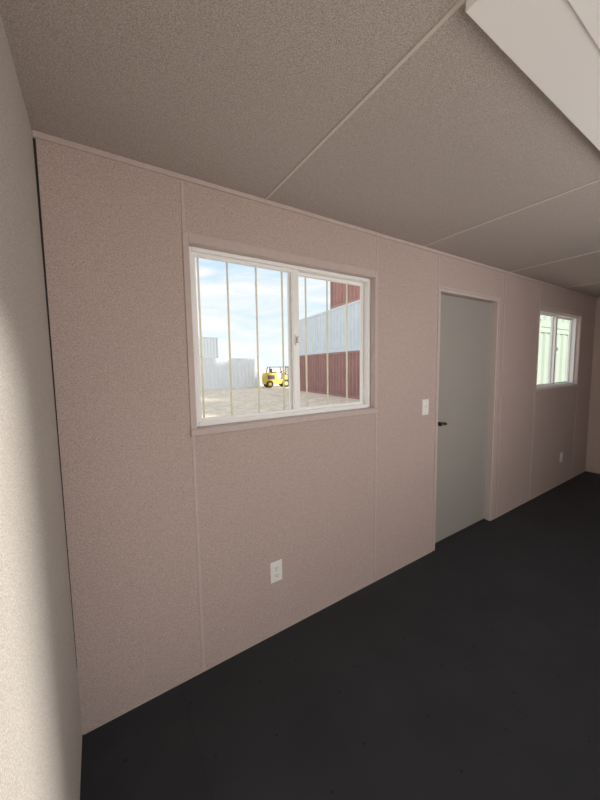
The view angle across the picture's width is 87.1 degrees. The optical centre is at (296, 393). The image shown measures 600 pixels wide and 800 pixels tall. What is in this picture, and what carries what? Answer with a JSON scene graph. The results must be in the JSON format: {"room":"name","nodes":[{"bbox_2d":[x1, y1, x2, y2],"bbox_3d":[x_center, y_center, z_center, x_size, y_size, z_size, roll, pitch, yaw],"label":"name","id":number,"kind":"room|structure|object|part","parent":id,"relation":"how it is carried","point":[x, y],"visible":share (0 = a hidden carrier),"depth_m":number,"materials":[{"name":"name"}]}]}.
{"room":"portable site office","nodes":[
{"label":"portable site office","id":0,"kind":"room"},
{"bbox_2d":[0,14,81,799],"bbox_3d":[-0.367,0.321,0.260,0.100,2.350,2.388,-4,6,-32],"label":"wall","id":1,"kind":"structure","parent":0,"point":[41,727],"depth_m":0.72,"materials":[{"name":"paint"}]},
{"bbox_2d":[0,0,599,297],"bbox_3d":[2.105,-1.076,1.715,5.992,0.100,2.388,-4,6,-32],"label":"ceiling","id":2,"kind":"structure","parent":0,"point":[232,94],"depth_m":1.04,"materials":[{"name":"paint"}]},
{"bbox_2d":[265,0,465,198],"bbox_3d":[0.428,-0.905,0.662,0.012,0.004,2.178,-4,6,-32],"label":"trim","id":3,"kind":"structure","parent":2,"relation":"attached to","point":[459,3],"depth_m":0.94,"materials":[{"name":"grey plastic"}]},
{"bbox_2d":[424,179,599,245],"bbox_3d":[1.488,-0.980,1.326,0.016,0.004,2.178,-4,6,-32],"label":"trim","id":4,"kind":"structure","parent":2,"relation":"attached to","point":[598,179],"depth_m":1.74,"materials":[{"name":"grey plastic"}]},
{"bbox_2d":[465,0,599,150],"bbox_3d":[1.050,-0.919,0.863,1.250,0.028,0.480,-4,6,-32],"label":"recessed light","id":5,"kind":"object","parent":2,"relation":"in","point":[555,43],"visible":1,"depth_m":0.81,"materials":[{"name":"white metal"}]},
{"bbox_2d":[568,0,599,49],"bbox_3d":[1.050,-0.907,0.864,1.230,0.004,0.209,-4,6,-32],"label":"diffuser","id":6,"kind":"object","parent":5,"relation":"attached to","point":[584,15],"depth_m":0.75,"materials":[{"name":"plastic"}]},
{"bbox_2d":[511,250,599,271],"bbox_3d":[2.562,-1.056,1.999,0.022,0.004,2.178,-4,6,-32],"label":"trim","id":7,"kind":"structure","parent":2,"relation":"attached to","point":[599,250],"depth_m":2.61,"materials":[{"name":"grey plastic"}]},
{"bbox_2d":[33,137,595,734],"bbox_3d":[1.515,0.070,2.787,5.792,2.350,0.100,-4,6,-32],"label":"wall","id":8,"kind":"structure","parent":0,"point":[302,495],"depth_m":1.53,"materials":[{"name":"paint"}]},
{"bbox_2d":[33,138,76,664],"bbox_3d":[-0.907,0.109,1.199,0.008,2.026,0.002,-4,6,-32],"label":"trim","id":9,"kind":"structure","parent":8,"relation":"attached to","point":[34,139],"depth_m":1.16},
{"bbox_2d":[180,180,185,230],"bbox_3d":[-0.498,-0.825,1.385,0.014,0.211,0.003,-4,6,-32],"label":"trim","id":10,"kind":"structure","parent":8,"relation":"attached to","point":[181,181],"depth_m":1.38,"materials":[{"name":"plastic"}]},
{"bbox_2d":[192,436,204,670],"bbox_3d":[-0.472,0.792,1.526,0.014,1.192,0.003,-4,6,-32],"label":"trim","id":11,"kind":"structure","parent":8,"relation":"attached to","point":[193,438],"depth_m":1.52,"materials":[{"name":"plastic"}]},
{"bbox_2d":[84,551,431,734],"bbox_3d":[0.105,1.343,1.932,2.339,0.008,0.004,-4,6,-32],"label":"baseboard","id":12,"kind":"structure","parent":8,"relation":"attached to","point":[259,641],"depth_m":1.65,"materials":[{"name":"plastic"}]},
{"bbox_2d":[196,258,347,417],"bbox_3d":[-0.053,-0.300,1.865,1.253,0.977,0.065,-4,6,-32],"label":"guard","id":13,"kind":"object","parent":8,"relation":"attached to","point":[197,259],"visible":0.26,"depth_m":1.82,"materials":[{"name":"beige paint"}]},
{"bbox_2d":[270,559,281,583],"bbox_3d":[-0.111,0.993,1.766,0.074,0.118,0.009,-4,6,-32],"label":"wall outlet","id":14,"kind":"object","parent":8,"relation":"attached to","point":[275,567],"visible":1,"depth_m":1.76,"materials":[{"name":"white plastic"}]},
{"bbox_2d":[182,231,377,436],"bbox_3d":[-0.005,-0.298,1.789,1.221,0.917,0.114,-4,6,-32],"label":"window","id":15,"kind":"structure","parent":8,"relation":"in","point":[194,245],"depth_m":1.76,"materials":[{"name":"plastic"}]},
{"bbox_3d":[-0.237,-0.279,1.659,0.592,0.803,0.020,-4,6,-32],"label":"sash","id":16,"kind":"part","parent":15,"relation":"part of","materials":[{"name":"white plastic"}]},
{"bbox_3d":[0.027,0.146,1.787,1.221,0.032,0.018,-4,6,-32],"label":"sill","id":17,"kind":"part","parent":15,"relation":"part of","materials":[{"name":"plastic"}]},
{"bbox_3d":[0.202,-0.313,1.970,0.580,0.803,0.020,-4,6,-32],"label":"sash","id":18,"kind":"part","parent":15,"relation":"part of","materials":[{"name":"white plastic"}]},
{"bbox_2d":[32,130,596,298],"bbox_3d":[1.525,-1.086,2.639,5.792,0.022,0.009,-4,6,-32],"label":"trim","id":19,"kind":"structure","parent":8,"relation":"attached to","point":[36,134],"depth_m":1.51,"materials":[{"name":"plastic"}]},
{"bbox_2d":[374,413,376,580],"bbox_3d":[0.543,0.720,2.162,0.014,1.192,0.003,-4,6,-32],"label":"trim","id":20,"kind":"structure","parent":8,"relation":"attached to","point":[375,413],"depth_m":2.15,"materials":[{"name":"plastic"}]},
{"bbox_2d":[376,236,377,270],"bbox_3d":[0.517,-0.897,2.021,0.014,0.211,0.003,-4,6,-32],"label":"trim","id":21,"kind":"structure","parent":8,"relation":"attached to","point":[376,236],"depth_m":2.02,"materials":[{"name":"plastic"}]},
{"bbox_2d":[422,399,428,414],"bbox_3d":[0.977,0.100,2.383,0.074,0.118,0.012,-4,6,-32],"label":"light switch","id":22,"kind":"object","parent":8,"relation":"attached to","point":[425,402],"visible":1,"depth_m":2.38,"materials":[{"name":"white plastic"}]},
{"bbox_2d":[438,255,439,284],"bbox_3d":[1.069,-0.929,2.367,0.014,0.225,0.003,-4,6,-32],"label":"trim","id":23,"kind":"structure","parent":8,"relation":"attached to","point":[438,255],"depth_m":2.36,"materials":[{"name":"plastic"}]},
{"bbox_2d":[432,285,500,550],"bbox_3d":[1.458,0.199,2.750,0.934,2.101,0.119,-4,6,-32],"label":"door","id":24,"kind":"structure","parent":8,"relation":"in","point":[468,323],"depth_m":2.77,"materials":[{"name":"plastic"}]},
{"bbox_3d":[1.164,0.238,2.534,0.082,0.036,0.056,-4,6,-32],"label":"handle","id":25,"kind":"part","parent":24,"relation":"part of","materials":[{"name":"brown metal"}]},
{"bbox_2d":[495,273,506,517],"bbox_3d":[1.937,0.057,2.990,0.024,2.325,0.005,-4,6,-32],"label":"trim","id":26,"kind":"structure","parent":8,"relation":"attached to","point":[505,273],"depth_m":2.98,"materials":[{"name":"plastic"}]},
{"bbox_2d":[529,392,535,499],"bbox_3d":[2.559,0.577,3.424,0.024,1.192,0.005,-4,6,-32],"label":"trim","id":27,"kind":"structure","parent":8,"relation":"attached to","point":[534,392],"depth_m":3.42,"materials":[{"name":"plastic"}]},
{"bbox_2d":[492,470,585,519],"bbox_3d":[2.957,1.141,3.719,2.492,0.008,0.004,-4,6,-32],"label":"baseboard","id":28,"kind":"structure","parent":8,"relation":"attached to","point":[585,470],"depth_m":3.57,"materials":[{"name":"plastic"}]},
{"bbox_2d":[539,283,540,303],"bbox_3d":[2.533,-1.040,3.283,0.024,0.211,0.005,-4,6,-32],"label":"trim","id":29,"kind":"structure","parent":8,"relation":"attached to","point":[540,283],"depth_m":3.28,"materials":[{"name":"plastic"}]},
{"bbox_2d":[535,305,581,391],"bbox_3d":[3.031,-0.513,3.692,1.221,0.917,0.114,-4,6,-32],"label":"window","id":30,"kind":"structure","parent":8,"relation":"in","point":[575,318],"depth_m":3.75,"materials":[{"name":"plastic"}]},
{"bbox_3d":[2.800,-0.494,3.562,0.592,0.803,0.020,-4,6,-32],"label":"sash","id":31,"kind":"part","parent":30,"relation":"part of","materials":[{"name":"white plastic"}]},
{"bbox_3d":[3.064,-0.069,3.690,1.221,0.032,0.018,-4,6,-32],"label":"sill","id":32,"kind":"part","parent":30,"relation":"part of","materials":[{"name":"plastic"}]},
{"bbox_3d":[3.238,-0.528,3.872,0.580,0.803,0.020,-4,6,-32],"label":"sash","id":33,"kind":"part","parent":30,"relation":"part of","materials":[{"name":"white plastic"}]},
{"bbox_2d":[571,387,577,477],"bbox_3d":[3.583,0.505,4.065,0.024,1.192,0.005,-4,6,-32],"label":"trim","id":34,"kind":"structure","parent":8,"relation":"attached to","point":[577,387],"depth_m":4.06,"materials":[{"name":"plastic"}]},
{"bbox_2d":[80,471,599,799],"bbox_3d":[2.144,1.374,1.929,5.992,0.120,2.388,-4,6,-32],"label":"floor","id":35,"kind":"structure","parent":0,"point":[470,669],"depth_m":1.45,"materials":[{"name":"carpet"}]},
{"bbox_2d":[585,299,599,473],"bbox_3d":[4.617,-0.032,3.383,0.100,2.350,2.388,-4,6,-32],"label":"wall","id":36,"kind":"structure","parent":0,"point":[593,436],"depth_m":4.25,"materials":[{"name":"paint"}]},
{"label":"outside","id":37,"kind":"structure","parent":0,"visible":0},
{"bbox_2d":[201,369,359,417],"bbox_3d":[-47.953,-3.965,76.082,300.000,0.200,300.000,-4,6,-32],"label":"ground","id":38,"kind":"structure","parent":37,"point":[245,400],"depth_m":17.31,"materials":[{"name":"beige concrete"}]},
{"bbox_2d":[199,358,259,389],"bbox_3d":[-9.078,-1.594,25.816,12.200,2.590,2.444,-4,6,-32],"label":"shipping container","id":39,"kind":"object","parent":38,"relation":"on","point":[216,374],"visible":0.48,"depth_m":26.53,"materials":[{"name":"metal"}]},
{"bbox_2d":[262,366,288,387],"bbox_3d":[-1.406,-1.544,28.083,3.196,1.849,1.259,-3,5,-20],"label":"forklift","id":40,"kind":"object","parent":38,"relation":"on","point":[268,379],"visible":0.88,"depth_m":27.46,"materials":[{"name":"metal"}]},
{"bbox_2d":[300,350,359,399],"bbox_3d":[3.697,-1.177,18.701,2.444,2.590,12.200,-3,5,-24],"label":"shipping container","id":41,"kind":"object","parent":38,"relation":"on","point":[316,363],"visible":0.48,"depth_m":19.18,"materials":[{"name":"metal"}]},
{"bbox_2d":[299,300,359,355],"bbox_3d":[3.656,-3.759,18.475,2.444,2.590,12.200,-3,5,-24],"label":"shipping container","id":42,"kind":"object","parent":41,"relation":"on","point":[316,324],"visible":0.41,"depth_m":18.90,"materials":[{"name":"metal"}]},
{"bbox_2d":[330,282,359,308],"bbox_3d":[4.394,-6.213,16.642,2.444,2.590,6.070,-3,5,-24],"label":"shipping container","id":43,"kind":"object","parent":42,"relation":"on","point":[337,290],"visible":0.12,"depth_m":17.90,"materials":[{"name":"red metal"}]},
{"bbox_2d":[537,327,568,383],"bbox_3d":[7.189,-0.438,9.608,6.070,2.590,2.444,-4,6,-32],"label":"shipping container","id":44,"kind":"object","parent":38,"relation":"on","point":[544,333],"visible":0.04,"depth_m":7.40,"materials":[{"name":"metal"}]},
{"bbox_2d":[540,315,569,329],"bbox_3d":[7.148,-3.019,9.382,6.070,2.590,2.444,-4,6,-32],"label":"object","id":45,"kind":"object","parent":44,"relation":"on","point":[545,321],"visible":0.02,"depth_m":7.26,"materials":[{"name":"metal"}]},
{"bbox_3d":[7.779,-2.967,8.381,5.820,2.340,0.030,-4,6,-32],"label":"panel","id":46,"kind":"part","parent":45,"relation":"part of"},
{"bbox_3d":[-14.555,-2.182,33.548,12.200,2.590,2.444,-4,6,-32],"label":"shipping container","id":47,"kind":"object","parent":38,"relation":"on","visible":0},
{"bbox_2d":[198,337,218,357],"bbox_3d":[-14.597,-4.764,33.322,12.200,2.590,2.444,-4,6,-32],"label":"shipping container","id":48,"kind":"object","parent":47,"relation":"on","point":[209,344],"visible":0.2,"depth_m":35.02,"materials":[{"name":"metal"}]}
]}

